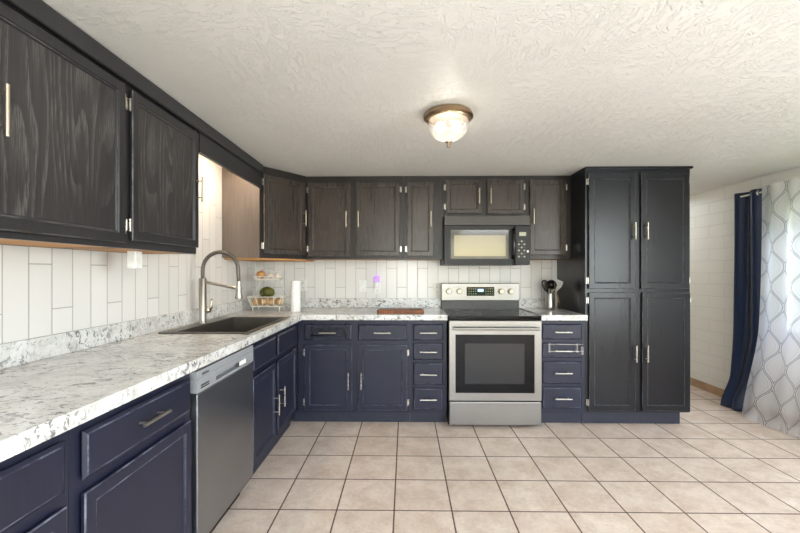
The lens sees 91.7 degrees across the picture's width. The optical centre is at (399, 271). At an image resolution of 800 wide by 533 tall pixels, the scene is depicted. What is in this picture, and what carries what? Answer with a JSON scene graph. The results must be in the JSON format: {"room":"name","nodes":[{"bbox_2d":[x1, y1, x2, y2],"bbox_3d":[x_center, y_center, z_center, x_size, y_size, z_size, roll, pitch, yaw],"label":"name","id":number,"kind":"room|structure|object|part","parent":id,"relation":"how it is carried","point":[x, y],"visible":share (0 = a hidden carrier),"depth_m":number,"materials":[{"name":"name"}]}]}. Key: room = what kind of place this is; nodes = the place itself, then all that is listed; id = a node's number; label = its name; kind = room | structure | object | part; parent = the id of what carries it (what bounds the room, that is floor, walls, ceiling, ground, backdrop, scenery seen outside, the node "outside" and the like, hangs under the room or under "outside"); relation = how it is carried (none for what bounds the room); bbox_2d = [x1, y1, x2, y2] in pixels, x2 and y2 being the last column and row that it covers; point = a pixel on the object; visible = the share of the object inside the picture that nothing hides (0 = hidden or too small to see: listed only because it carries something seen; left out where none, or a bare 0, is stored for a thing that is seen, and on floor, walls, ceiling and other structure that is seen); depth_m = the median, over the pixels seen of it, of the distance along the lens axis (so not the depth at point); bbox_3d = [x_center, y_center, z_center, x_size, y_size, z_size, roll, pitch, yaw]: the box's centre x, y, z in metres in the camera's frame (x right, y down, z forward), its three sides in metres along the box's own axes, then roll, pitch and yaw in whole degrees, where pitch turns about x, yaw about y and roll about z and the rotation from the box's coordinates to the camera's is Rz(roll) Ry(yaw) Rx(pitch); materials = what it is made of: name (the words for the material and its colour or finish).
{"room":"kitchen","nodes":[
{"label":"kitchen","id":0,"kind":"room"},
{"bbox_2d":[0,154,255,343],"bbox_3d":[-1.542,0.211,0.552,0.100,2.158,6.660,0,0,1],"label":"wall","id":1,"kind":"structure","parent":0,"point":[44,291],"depth_m":1.96,"materials":[{"name":"white tile"}]},
{"bbox_2d":[0,0,125,247],"bbox_3d":[-1.299,-0.481,1.083,0.364,0.767,1.128,0,0,1],"label":"upper cabinet","id":2,"kind":"object","parent":1,"relation":"attached to","point":[62,111],"visible":0.97,"depth_m":1.32,"materials":[{"name":"grey wood"}]},
{"bbox_3d":[-1.137,-0.460,1.109,0.042,0.150,0.012,0,0,1],"label":"handle","id":3,"kind":"part","parent":2,"relation":"part of","materials":[{"name":"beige metal"}]},
{"bbox_3d":[-1.333,-0.105,1.083,0.274,0.013,1.090,0,0,1],"label":"panel","id":4,"kind":"part","parent":2,"relation":"part of","materials":[{"name":"brown wood"}]},
{"bbox_2d":[57,81,203,253],"bbox_3d":[-1.287,-0.481,1.927,0.364,0.767,0.558,0,0,1],"label":"upper cabinet","id":5,"kind":"object","parent":1,"relation":"attached to","point":[162,180],"visible":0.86,"depth_m":1.86,"materials":[{"name":"grey wood"}]},
{"bbox_3d":[-1.321,-0.105,1.928,0.274,0.013,0.520,0,0,1],"label":"panel","id":6,"kind":"part","parent":5,"relation":"part of","materials":[{"name":"brown wood"}]},
{"bbox_2d":[127,251,141,268],"bbox_3d":[-1.273,-0.055,1.863,0.042,0.084,0.052,0,0,1],"label":"power adapter","id":7,"kind":"object","parent":5,"relation":"attached to","point":[134,258],"visible":1,"depth_m":1.84,"materials":[{"name":"white plastic"}]},
{"bbox_3d":[-1.152,-0.456,1.931,0.019,0.645,0.534,0,0,1],"label":"door","id":8,"kind":"part","parent":5,"relation":"part of","materials":[{"name":"grey wood"}]},
{"bbox_3d":[-1.122,-0.460,2.176,0.042,0.140,0.012,0,0,1],"label":"handle","id":9,"kind":"part","parent":5,"relation":"part of","materials":[{"name":"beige metal"}]},
{"bbox_2d":[222,166,313,261],"bbox_3d":[-1.142,-0.480,3.518,0.613,0.769,0.710,0,0,1],"label":"upper cabinet","id":10,"kind":"object","parent":1,"relation":"attached to","point":[268,223],"visible":0.99,"depth_m":3.20,"materials":[{"name":"brown wood"}]},
{"bbox_3d":[-1.300,-0.485,3.167,0.305,0.749,0.003,0,0,1],"label":"panel","id":11,"kind":"part","parent":10,"relation":"part of","materials":[{"name":"brown wood"}]},
{"bbox_3d":[-1.153,-0.103,3.524,0.575,0.014,0.685,0,0,1],"label":"panel","id":12,"kind":"part","parent":10,"relation":"part of","materials":[{"name":"brown wood"}]},
{"bbox_3d":[-0.991,-0.471,3.348,0.019,0.653,0.420,0,0,38],"label":"door","id":13,"kind":"part","parent":10,"relation":"part of","materials":[{"name":"black wood"}]},
{"bbox_3d":[-0.853,-0.475,3.482,0.042,0.140,0.012,0,0,38],"label":"handle","id":14,"kind":"part","parent":10,"relation":"part of","materials":[{"name":"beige metal"}]},
{"bbox_2d":[256,260,556,399],"bbox_3d":[0.436,0.211,3.904,3.962,2.158,0.100,0,0,1],"label":"wall","id":15,"kind":"structure","parent":0,"point":[325,278],"depth_m":3.86,"materials":[{"name":"white tile"}]},
{"bbox_2d":[269,271,280,282],"bbox_3d":[-1.245,0.055,3.869,0.118,0.116,0.016,0,0,1],"label":"light switch","id":16,"kind":"object","parent":15,"relation":"attached to","point":[272,272],"visible":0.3,"depth_m":3.87,"materials":[{"name":"white plastic"}]},
{"bbox_2d":[300,280,306,290],"bbox_3d":[-0.963,0.140,3.869,0.072,0.116,0.009,0,0,1],"label":"wall outlet","id":17,"kind":"object","parent":15,"relation":"attached to","point":[303,282],"visible":0.92,"depth_m":3.87,"materials":[{"name":"white plastic"}]},
{"bbox_2d":[307,176,402,259],"bbox_3d":[-0.410,-0.488,3.670,0.880,0.753,0.384,0,0,1],"label":"upper cabinet","id":18,"kind":"object","parent":15,"relation":"attached to","point":[349,217],"visible":1,"depth_m":3.52,"materials":[{"name":"brown wood"}]},
{"bbox_3d":[-0.644,-0.471,3.529,0.382,0.667,0.019,0,0,1],"label":"door","id":19,"kind":"part","parent":18,"relation":"part of","materials":[{"name":"black wood"}]},
{"bbox_3d":[-0.485,-0.470,3.500,0.012,0.140,0.042,0,0,1],"label":"handle","id":20,"kind":"part","parent":18,"relation":"part of","materials":[{"name":"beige metal"}]},
{"bbox_3d":[-0.408,-0.119,3.704,0.840,0.013,0.294,0,0,1],"label":"panel","id":21,"kind":"part","parent":18,"relation":"part of","materials":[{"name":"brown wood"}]},
{"bbox_3d":[-0.201,-0.472,3.523,0.397,0.669,0.019,0,0,1],"label":"door","id":22,"kind":"part","parent":18,"relation":"part of","materials":[{"name":"black wood"}]},
{"bbox_2d":[359,280,365,291],"bbox_3d":[-0.370,0.148,3.860,0.072,0.116,0.010,0,0,1],"label":"light switch","id":23,"kind":"object","parent":15,"relation":"attached to","point":[362,283],"visible":1,"depth_m":3.86,"materials":[{"name":"white plastic"}]},
{"bbox_2d":[373,283,380,293],"bbox_3d":[-0.228,0.170,3.858,0.072,0.116,0.009,0,0,1],"label":"wall outlet","id":24,"kind":"object","parent":15,"relation":"attached to","point":[375,290],"visible":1,"depth_m":3.86,"materials":[{"name":"white plastic"}]},
{"bbox_2d":[375,276,378,287],"bbox_3d":[-0.229,0.103,3.840,0.042,0.113,0.028,0,0,1],"label":"night light","id":25,"kind":"object","parent":24,"relation":"attached to","point":[376,277],"visible":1,"depth_m":3.83,"materials":[{"name":"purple plastic"}]},
{"bbox_2d":[403,176,442,259],"bbox_3d":[0.211,-0.488,3.662,0.358,0.753,0.384,0,0,1],"label":"upper cabinet","id":26,"kind":"object","parent":15,"relation":"attached to","point":[422,195],"visible":1,"depth_m":3.52,"materials":[{"name":"brown wood"}]},
{"bbox_3d":[0.183,-0.472,3.517,0.238,0.669,0.019,0,0,1],"label":"door","id":27,"kind":"part","parent":26,"relation":"part of","materials":[{"name":"black wood"}]},
{"bbox_3d":[0.211,-0.119,3.695,0.320,0.013,0.294,0,0,1],"label":"panel","id":28,"kind":"part","parent":26,"relation":"part of","materials":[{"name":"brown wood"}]},
{"bbox_3d":[0.278,-0.470,3.490,0.012,0.140,0.042,0,0,1],"label":"handle","id":29,"kind":"part","parent":26,"relation":"part of","materials":[{"name":"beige metal"}]},
{"bbox_2d":[433,284,440,294],"bbox_3d":[0.367,0.180,3.850,0.072,0.116,0.009,0,0,1],"label":"wall outlet","id":30,"kind":"object","parent":15,"relation":"attached to","point":[436,287],"visible":1,"depth_m":3.85,"materials":[{"name":"beige plastic"}]},
{"bbox_2d":[443,176,526,216],"bbox_3d":[0.771,-0.678,3.654,0.758,0.373,0.384,0,0,1],"label":"upper cabinet","id":31,"kind":"object","parent":15,"relation":"attached to","point":[462,195],"visible":0.97,"depth_m":3.51,"materials":[{"name":"brown wood"}]},
{"bbox_3d":[0.574,-0.673,3.512,0.317,0.303,0.019,0,0,1],"label":"door","id":32,"kind":"part","parent":31,"relation":"part of","materials":[{"name":"black wood"}]},
{"bbox_2d":[440,215,529,265],"bbox_3d":[0.769,-0.273,3.599,0.752,0.436,0.482,0,0,1],"label":"microwave","id":33,"kind":"object","parent":31,"relation":"attached to","point":[484,240],"visible":0.99,"depth_m":3.41,"materials":[{"name":"black plastic"}]},
{"bbox_3d":[0.685,-0.229,3.423,0.582,0.342,0.034,0,0,1],"label":"door","id":34,"kind":"part","parent":33,"relation":"part of","materials":[{"name":"black glass"}]},
{"bbox_3d":[0.990,-0.240,3.384,0.028,0.267,0.058,0,0,1],"label":"handle","id":35,"kind":"part","parent":33,"relation":"part of","materials":[{"name":"black plastic"}]},
{"bbox_3d":[1.077,-0.229,3.418,0.128,0.342,0.034,0,0,1],"label":"control panel","id":36,"kind":"part","parent":33,"relation":"part of","materials":[{"name":"black plastic"}]},
{"bbox_3d":[0.814,-0.675,3.482,0.012,0.140,0.042,0,0,1],"label":"handle","id":37,"kind":"part","parent":31,"relation":"part of","materials":[{"name":"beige metal"}]},
{"bbox_3d":[0.952,-0.674,3.506,0.330,0.312,0.019,0,0,1],"label":"door","id":38,"kind":"part","parent":31,"relation":"part of","materials":[{"name":"black wood"}]},
{"bbox_2d":[527,176,570,259],"bbox_3d":[1.349,-0.488,3.645,0.394,0.753,0.384,0,0,1],"label":"upper cabinet","id":39,"kind":"object","parent":15,"relation":"attached to","point":[548,197],"visible":0.93,"depth_m":3.50,"materials":[{"name":"brown wood"}]},
{"bbox_3d":[1.349,-0.119,3.679,0.356,0.013,0.294,0,0,1],"label":"panel","id":40,"kind":"part","parent":39,"relation":"part of","materials":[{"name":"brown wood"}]},
{"bbox_2d":[42,0,799,194],"bbox_3d":[0.895,-0.918,1.387,4.950,0.100,8.600,0,0,1],"label":"ceiling","id":41,"kind":"structure","parent":0,"point":[308,88],"depth_m":1.75,"materials":[{"name":"paint"}]},
{"bbox_2d":[7,0,263,173],"bbox_3d":[-1.137,-0.829,1.840,0.014,0.071,2.648,0,0,1],"label":"trim","id":42,"kind":"structure","parent":41,"relation":"attached to","point":[39,10],"depth_m":1.56,"materials":[{"name":"grey wood"}]},
{"bbox_2d":[196,129,261,187],"bbox_3d":[-1.142,-0.769,2.686,0.020,0.187,0.958,0,0,1],"label":"valance","id":43,"kind":"object","parent":41,"relation":"attached to","point":[209,149],"visible":0.57,"depth_m":2.55,"materials":[{"name":"grey wood"}]},
{"bbox_2d":[424,104,472,147],"bbox_3d":[0.265,-0.771,2.127,0.270,0.192,0.270,0,0,1],"label":"ceiling light","id":44,"kind":"object","parent":41,"relation":"attached to","point":[442,117],"visible":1,"depth_m":2.10,"materials":[{"name":"white glass"}]},
{"bbox_3d":[0.220,-0.787,2.127,0.056,0.062,0.056,0,0,1],"label":"bulb","id":45,"kind":"part","parent":44,"relation":"part of","materials":[{"name":"white glass"}]},
{"bbox_3d":[0.310,-0.787,2.126,0.056,0.062,0.056,0,0,1],"label":"bulb","id":46,"kind":"part","parent":44,"relation":"part of","materials":[{"name":"white glass"}]},
{"bbox_2d":[212,385,799,532],"bbox_3d":[0.895,1.340,1.387,4.950,0.100,8.600,0,0,1],"label":"floor","id":47,"kind":"structure","parent":0,"point":[716,470],"depth_m":2.43,"materials":[{"name":"beige tile"}]},
{"bbox_2d":[0,431,67,532],"bbox_3d":[-1.161,0.848,0.706,0.648,0.883,0.679,0,0,1],"label":"base cabinet","id":48,"kind":"object","parent":47,"relation":"on","point":[33,481],"visible":0.82,"depth_m":0.94,"materials":[{"name":"blue paint"}]},
{"bbox_3d":[-0.885,0.877,0.705,0.019,0.525,0.625,0,0,1],"label":"door","id":49,"kind":"part","parent":48,"relation":"part of","materials":[{"name":"blue paint"}]},
{"bbox_2d":[0,298,446,461],"bbox_3d":[-0.547,0.336,2.087,1.845,0.136,3.557,0,0,1],"label":"countertop","id":50,"kind":"structure","parent":48,"relation":"on","point":[52,385],"depth_m":1.55,"materials":[{"name":"white stone"}]},
{"bbox_2d":[198,250,242,322],"bbox_3d":[-1.226,0.103,2.649,0.303,0.498,0.060,0,0,1],"label":"faucet","id":51,"kind":"object","parent":50,"relation":"on","point":[203,310],"visible":1,"depth_m":2.64,"materials":[{"name":"metal"}]},
{"bbox_3d":[-1.303,0.235,2.650,0.049,0.097,0.032,0,0,1],"label":"lever","id":52,"kind":"part","parent":51,"relation":"part of","materials":[{"name":"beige metal"}]},
{"bbox_3d":[-1.204,0.094,2.648,0.251,0.061,0.042,0,0,1],"label":"docking arm","id":53,"kind":"part","parent":51,"relation":"part of","materials":[{"name":"metal"}]},
{"bbox_2d":[158,316,289,333],"bbox_3d":[-1.125,0.458,2.633,0.525,0.209,0.807,0,0,1],"label":"sink","id":54,"kind":"object","parent":50,"relation":"in","point":[225,324],"visible":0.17,"depth_m":2.84,"materials":[{"name":"grey metal"}]},
{"bbox_2d":[247,276,289,310],"bbox_3d":[-1.195,0.201,3.537,0.343,0.313,0.217,0,0,1],"label":"fruit basket","id":55,"kind":"object","parent":50,"relation":"on","point":[281,279],"visible":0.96,"depth_m":3.47,"materials":[{"name":"white metal"}]},
{"bbox_2d":[252,298,258,305],"bbox_3d":[-1.300,0.277,3.504,0.072,0.068,0.068,0,0,1],"label":"potato","id":56,"kind":"object","parent":55,"relation":"in","point":[254,302],"visible":0.84,"depth_m":3.48,"materials":[{"name":"beige food"}]},
{"bbox_2d":[256,269,265,278],"bbox_3d":[-1.267,0.024,3.538,0.084,0.088,0.080,0,0,1],"label":"onion","id":57,"kind":"object","parent":55,"relation":"in","point":[259,273],"visible":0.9,"depth_m":3.51,"materials":[{"name":"orange food"}]},
{"bbox_2d":[259,298,267,304],"bbox_3d":[-1.229,0.275,3.493,0.068,0.065,0.069,0,0,-41],"label":"potato","id":58,"kind":"object","parent":55,"relation":"in","point":[264,300],"visible":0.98,"depth_m":3.47,"materials":[{"name":"brown food"}]},
{"bbox_2d":[260,286,274,297],"bbox_3d":[-1.213,0.190,3.538,0.134,0.111,0.111,0,0,1],"label":"squash","id":59,"kind":"object","parent":58,"relation":"on","point":[266,292],"visible":0.99,"depth_m":3.50,"materials":[{"name":"green food"}]},
{"bbox_2d":[268,298,275,305],"bbox_3d":[-1.156,0.277,3.496,0.069,0.071,0.067,0,0,1],"label":"potato","id":60,"kind":"object","parent":55,"relation":"in","point":[270,301],"visible":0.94,"depth_m":3.47,"materials":[{"name":"beige food"}]},
{"bbox_2d":[276,298,283,304],"bbox_3d":[-1.087,0.275,3.506,0.071,0.069,0.068,0,0,1],"label":"potato","id":61,"kind":"object","parent":55,"relation":"in","point":[278,300],"visible":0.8,"depth_m":3.48,"materials":[{"name":"beige food"}]},
{"bbox_2d":[291,281,300,311],"bbox_3d":[-0.936,0.224,3.484,0.084,0.272,0.084,0,0,1],"label":"paper towel roll","id":62,"kind":"object","parent":50,"relation":"on","point":[295,285],"visible":1,"depth_m":3.45,"materials":[{"name":"white paper"}]},
{"bbox_2d":[377,308,423,313],"bbox_3d":[0.004,0.343,3.373,0.403,0.034,0.195,0,0,1],"label":"cutting board","id":63,"kind":"object","parent":50,"relation":"on","point":[381,310],"visible":1,"depth_m":3.28,"materials":[{"name":"brown wood"}]},
{"bbox_2d":[68,373,190,532],"bbox_3d":[-1.152,0.848,1.339,0.648,0.883,0.584,0,0,1],"label":"base cabinet","id":64,"kind":"object","parent":47,"relation":"on","point":[129,465],"visible":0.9,"depth_m":1.28,"materials":[{"name":"blue paint"}]},
{"bbox_3d":[-0.876,0.511,1.341,0.019,0.137,0.536,0,0,1],"label":"drawer","id":65,"kind":"part","parent":64,"relation":"part of","materials":[{"name":"blue paint"}]},
{"bbox_3d":[-0.876,0.877,1.341,0.019,0.525,0.536,0,0,1],"label":"door","id":66,"kind":"part","parent":64,"relation":"part of","materials":[{"name":"blue paint"}]},
{"bbox_3d":[-0.849,0.505,1.339,0.042,0.012,0.140,0,0,1],"label":"handle","id":67,"kind":"part","parent":64,"relation":"part of","materials":[{"name":"silver metal"}]},
{"bbox_2d":[190,345,252,532],"bbox_3d":[-1.153,0.850,1.942,0.609,0.876,0.599,0,0,1],"label":"dishwasher","id":68,"kind":"object","parent":47,"relation":"on","point":[221,391],"visible":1,"depth_m":1.84,"materials":[{"name":"silver metal"}]},
{"bbox_3d":[-0.871,0.470,1.938,0.041,0.093,0.599,0,0,1],"label":"control panel","id":69,"kind":"part","parent":68,"relation":"part of","materials":[{"name":"grey metal"}]},
{"bbox_2d":[240,323,296,491],"bbox_3d":[-1.132,0.848,2.752,0.648,0.883,1.000,0,0,1],"label":"base cabinet","id":70,"kind":"object","parent":47,"relation":"on","point":[274,361],"visible":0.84,"depth_m":2.62,"materials":[{"name":"blue paint"}]},
{"bbox_3d":[-0.860,0.516,2.460,0.019,0.147,0.400,0,0,1],"label":"drawer","id":71,"kind":"part","parent":70,"relation":"part of","materials":[{"name":"blue paint"}]},
{"bbox_3d":[-0.860,0.882,2.460,0.019,0.515,0.400,0,0,1],"label":"door","id":72,"kind":"part","parent":70,"relation":"part of","materials":[{"name":"blue paint"}]},
{"bbox_3d":[-0.831,0.905,2.622,0.042,0.140,0.012,0,0,1],"label":"handle","id":73,"kind":"part","parent":70,"relation":"part of","materials":[{"name":"silver metal"}]},
{"bbox_3d":[-0.829,0.885,2.742,0.042,0.140,0.012,0,0,1],"label":"handle","id":74,"kind":"part","parent":70,"relation":"part of","materials":[{"name":"silver metal"}]},
{"bbox_3d":[-0.853,0.516,2.923,0.019,0.147,0.450,0,0,1],"label":"drawer","id":75,"kind":"part","parent":70,"relation":"part of","materials":[{"name":"blue paint"}]},
{"bbox_3d":[-0.853,0.882,2.923,0.019,0.515,0.450,0,0,1],"label":"door","id":76,"kind":"part","parent":70,"relation":"part of","materials":[{"name":"blue paint"}]},
{"bbox_2d":[293,320,409,421],"bbox_3d":[-0.413,0.848,3.527,1.000,0.883,0.648,0,0,1],"label":"base cabinet","id":77,"kind":"object","parent":47,"relation":"on","point":[364,376],"visible":0.98,"depth_m":3.25,"materials":[{"name":"blue paint"}]},
{"bbox_3d":[-0.602,0.511,3.227,0.140,0.012,0.042,0,0,1],"label":"handle","id":78,"kind":"part","parent":77,"relation":"part of","materials":[{"name":"silver metal"}]},
{"bbox_3d":[-0.602,0.511,3.253,0.402,0.133,0.019,0,0,1],"label":"drawer","id":79,"kind":"part","parent":77,"relation":"part of","materials":[{"name":"blue paint"}]},
{"bbox_2d":[310,323,346,339],"bbox_3d":[-0.594,0.501,3.234,0.304,0.138,0.042,0,0,1],"label":"towel bar","id":80,"kind":"object","parent":77,"relation":"hanging from","point":[344,331],"visible":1,"depth_m":3.23,"materials":[{"name":"black metal"}]},
{"bbox_3d":[-0.600,0.889,3.253,0.398,0.546,0.019,0,0,1],"label":"door","id":81,"kind":"part","parent":77,"relation":"part of","materials":[{"name":"blue paint"}]},
{"bbox_3d":[-0.429,0.912,3.224,0.012,0.140,0.042,0,0,1],"label":"handle","id":82,"kind":"part","parent":77,"relation":"part of","materials":[{"name":"silver metal"}]},
{"bbox_3d":[-0.322,0.912,3.223,0.012,0.140,0.042,0,0,1],"label":"handle","id":83,"kind":"part","parent":77,"relation":"part of","materials":[{"name":"silver metal"}]},
{"bbox_3d":[-0.146,0.511,3.247,0.410,0.133,0.019,0,0,1],"label":"drawer","id":84,"kind":"part","parent":77,"relation":"part of","materials":[{"name":"blue paint"}]},
{"bbox_3d":[-0.146,0.889,3.247,0.410,0.546,0.019,0,0,1],"label":"door","id":85,"kind":"part","parent":77,"relation":"part of","materials":[{"name":"blue paint"}]},
{"bbox_2d":[410,320,446,421],"bbox_3d":[0.241,0.848,3.518,0.306,0.883,0.648,0,0,1],"label":"base cabinet","id":86,"kind":"object","parent":47,"relation":"on","point":[428,338],"visible":0.91,"depth_m":3.23,"materials":[{"name":"blue paint"}]},
{"bbox_3d":[0.235,1.062,3.241,0.251,0.181,0.019,0,0,1],"label":"drawer","id":87,"kind":"part","parent":86,"relation":"part of","materials":[{"name":"blue paint"}]},
{"bbox_3d":[0.235,0.856,3.241,0.251,0.185,0.019,0,0,1],"label":"drawer","id":88,"kind":"part","parent":86,"relation":"part of","materials":[{"name":"blue paint"}]},
{"bbox_3d":[0.235,0.668,3.241,0.251,0.144,0.019,0,0,1],"label":"drawer","id":89,"kind":"part","parent":86,"relation":"part of","materials":[{"name":"blue paint"}]},
{"bbox_3d":[0.235,0.510,3.241,0.251,0.136,0.019,0,0,1],"label":"drawer","id":90,"kind":"part","parent":86,"relation":"part of","materials":[{"name":"blue paint"}]},
{"bbox_3d":[0.235,1.062,3.215,0.140,0.012,0.042,0,0,1],"label":"handle","id":91,"kind":"part","parent":86,"relation":"part of","materials":[{"name":"silver metal"}]},
{"bbox_3d":[0.235,0.856,3.215,0.140,0.012,0.042,0,0,1],"label":"handle","id":92,"kind":"part","parent":86,"relation":"part of","materials":[{"name":"silver metal"}]},
{"bbox_3d":[0.235,0.510,3.215,0.140,0.012,0.042,0,0,1],"label":"handle","id":93,"kind":"part","parent":86,"relation":"part of","materials":[{"name":"silver metal"}]},
{"bbox_2d":[441,283,540,425],"bbox_3d":[0.780,0.703,3.472,0.766,1.174,0.715,0,0,1],"label":"range","id":94,"kind":"object","parent":47,"relation":"on","point":[494,345],"visible":0.98,"depth_m":3.17,"materials":[{"name":"silver metal"}]},
{"bbox_3d":[0.781,0.195,3.767,0.268,0.086,0.004,0,0,1],"label":"display panel","id":95,"kind":"part","parent":94,"relation":"part of","materials":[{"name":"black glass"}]},
{"bbox_2d":[442,309,540,319],"bbox_3d":[0.782,0.384,3.482,0.762,0.036,0.604,0,0,1],"label":"cooktop","id":96,"kind":"object","parent":94,"relation":"in","point":[452,314],"depth_m":3.29,"materials":[{"name":"glass"}]},
{"bbox_3d":[0.778,0.731,3.196,0.748,0.649,0.064,0,0,1],"label":"oven door","id":97,"kind":"part","parent":94,"relation":"part of","materials":[{"name":"silver metal"}]},
{"bbox_3d":[0.778,1.162,3.197,0.748,0.188,0.062,0,0,1],"label":"drawer","id":98,"kind":"part","parent":94,"relation":"part of","materials":[{"name":"silver metal"}]},
{"bbox_3d":[0.778,0.464,3.140,0.694,0.025,0.051,0,0,1],"label":"handle","id":99,"kind":"part","parent":94,"relation":"part of","materials":[{"name":"silver metal"}]},
{"bbox_2d":[540,320,584,422],"bbox_3d":[1.358,0.848,3.502,0.374,0.883,0.648,0,0,1],"label":"base cabinet","id":100,"kind":"object","parent":47,"relation":"on","point":[562,341],"visible":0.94,"depth_m":3.22,"materials":[{"name":"blue paint"}]},
{"bbox_2d":[519,298,587,320],"bbox_3d":[1.357,0.336,3.512,0.376,0.136,0.652,0,0,1],"label":"countertop","id":101,"kind":"structure","parent":100,"relation":"on","point":[536,306],"depth_m":3.48,"materials":[{"name":"white stone"}]},
{"bbox_2d":[545,293,554,309],"bbox_3d":[1.420,0.281,3.670,0.089,0.156,0.089,0,0,1],"label":"utensil crock","id":102,"kind":"object","parent":101,"relation":"on","point":[550,297],"visible":0.99,"depth_m":3.63,"materials":[{"name":"silver metal"}]},
{"bbox_2d":[541,280,548,292],"bbox_3d":[1.385,0.214,3.671,0.092,0.269,0.061,0,0,1],"label":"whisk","id":103,"kind":"object","parent":102,"relation":"in","point":[547,288],"visible":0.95,"depth_m":3.66,"materials":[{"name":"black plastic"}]},
{"bbox_2d":[547,280,556,292],"bbox_3d":[1.420,0.214,3.643,0.092,0.268,0.064,0,0,1],"label":"ladle","id":104,"kind":"object","parent":102,"relation":"in","point":[550,282],"visible":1,"depth_m":3.65,"materials":[{"name":"black plastic"}]},
{"bbox_2d":[547,280,556,288],"bbox_3d":[1.420,0.124,3.643,0.092,0.089,0.064,0,0,1],"label":"bowl","id":105,"kind":"object","parent":104,"relation":"on","point":[551,282],"depth_m":3.65,"materials":[{"name":"black plastic"}]},
{"bbox_2d":[554,283,561,308],"bbox_3d":[1.481,0.232,3.630,0.089,0.247,0.026,0,0,-18],"label":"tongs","id":106,"kind":"object","parent":102,"relation":"in","point":[558,299],"visible":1,"depth_m":3.63,"materials":[{"name":"brown wood"}]},
{"bbox_2d":[553,279,562,292],"bbox_3d":[1.481,0.210,3.679,0.132,0.278,0.011,0,0,3],"label":"spatula","id":107,"kind":"object","parent":102,"relation":"in","point":[559,283],"visible":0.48,"depth_m":3.68,"materials":[{"name":"black plastic"}]},
{"bbox_3d":[1.345,1.051,3.226,0.327,0.178,0.019,0,0,1],"label":"drawer","id":108,"kind":"part","parent":100,"relation":"part of","materials":[{"name":"blue paint"}]},
{"bbox_3d":[1.345,0.841,3.226,0.327,0.187,0.019,0,0,1],"label":"drawer","id":109,"kind":"part","parent":100,"relation":"part of","materials":[{"name":"blue paint"}]},
{"bbox_3d":[1.345,0.657,3.226,0.327,0.122,0.019,0,0,1],"label":"drawer","id":110,"kind":"part","parent":100,"relation":"part of","materials":[{"name":"blue paint"}]},
{"bbox_3d":[1.345,0.502,3.226,0.327,0.128,0.019,0,0,1],"label":"drawer","id":111,"kind":"part","parent":100,"relation":"part of","materials":[{"name":"blue paint"}]},
{"bbox_2d":[557,166,692,423],"bbox_3d":[1.979,0.212,3.498,0.880,2.154,0.658,0,0,1],"label":"pantry cabinet","id":112,"kind":"object","parent":47,"relation":"on","point":[627,270],"visible":0.96,"depth_m":3.22,"materials":[{"name":"black paint"}]},
{"bbox_3d":[1.758,-0.333,3.220,0.384,0.954,0.019,0,0,1],"label":"door","id":113,"kind":"part","parent":112,"relation":"part of","materials":[{"name":"black paint"}]},
{"bbox_3d":[1.759,0.666,3.220,0.382,0.979,0.019,0,0,1],"label":"door","id":114,"kind":"part","parent":112,"relation":"part of","materials":[{"name":"black paint"}]},
{"bbox_3d":[1.978,-0.857,3.512,0.878,0.018,0.630,0,0,1],"label":"cornice","id":115,"kind":"part","parent":112,"relation":"part of","materials":[{"name":"black paint"}]},
{"bbox_3d":[1.930,-0.332,3.191,0.012,0.140,0.042,0,0,1],"label":"handle","id":116,"kind":"part","parent":112,"relation":"part of","materials":[{"name":"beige metal"}]},
{"bbox_3d":[1.938,0.677,3.191,0.012,0.140,0.042,0,0,1],"label":"handle","id":117,"kind":"part","parent":112,"relation":"part of","materials":[{"name":"silver metal"}]},
{"bbox_3d":[2.030,0.677,3.190,0.012,0.140,0.042,0,0,1],"label":"handle","id":118,"kind":"part","parent":112,"relation":"part of","materials":[{"name":"silver metal"}]},
{"bbox_3d":[2.030,-0.332,3.190,0.012,0.140,0.042,0,0,1],"label":"handle","id":119,"kind":"part","parent":112,"relation":"part of","materials":[{"name":"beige metal"}]},
{"bbox_3d":[2.193,-0.333,3.214,0.395,0.954,0.019,0,0,1],"label":"door","id":120,"kind":"part","parent":112,"relation":"part of","materials":[{"name":"black paint"}]},
{"bbox_3d":[2.201,0.666,3.214,0.394,0.979,0.019,0,0,1],"label":"door","id":121,"kind":"part","parent":112,"relation":"part of","materials":[{"name":"black paint"}]},
{"bbox_2d":[690,166,799,389],"bbox_3d":[3.340,0.211,1.353,0.140,2.158,8.400,0,0,1],"label":"wall","id":122,"kind":"structure","parent":0,"point":[711,211],"depth_m":4.08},
{"bbox_2d":[690,377,723,396],"bbox_3d":[3.263,1.248,1.404,0.014,0.085,8.300,0,0,1],"label":"baseboard","id":123,"kind":"structure","parent":122,"relation":"attached to","point":[707,387],"depth_m":4.16,"materials":[{"name":"brown wood"}]},
{"bbox_2d":[730,191,761,200],"bbox_3d":[3.222,-0.675,2.690,0.132,0.060,2.070,0,0,1],"label":"curtain rod","id":124,"kind":"object","parent":122,"relation":"attached to","point":[760,191],"visible":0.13,"depth_m":3.57,"materials":[{"name":"white metal"}]},
{"bbox_2d":[720,188,761,411],"bbox_3d":[3.156,0.277,3.548,0.107,2.014,0.382,0,0,-25],"label":"curtain","id":125,"kind":"object","parent":124,"relation":"hanging from","point":[748,209],"visible":0.77,"depth_m":3.58,"materials":[{"name":"blue fabric"}]},
{"bbox_2d":[742,177,799,438],"bbox_3d":[3.090,0.275,2.676,0.198,2.019,1.540,0,0,1],"label":"curtain","id":126,"kind":"object","parent":124,"relation":"hanging from","point":[772,395],"visible":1,"depth_m":3.18,"materials":[{"name":"white fabric"}]}
]}

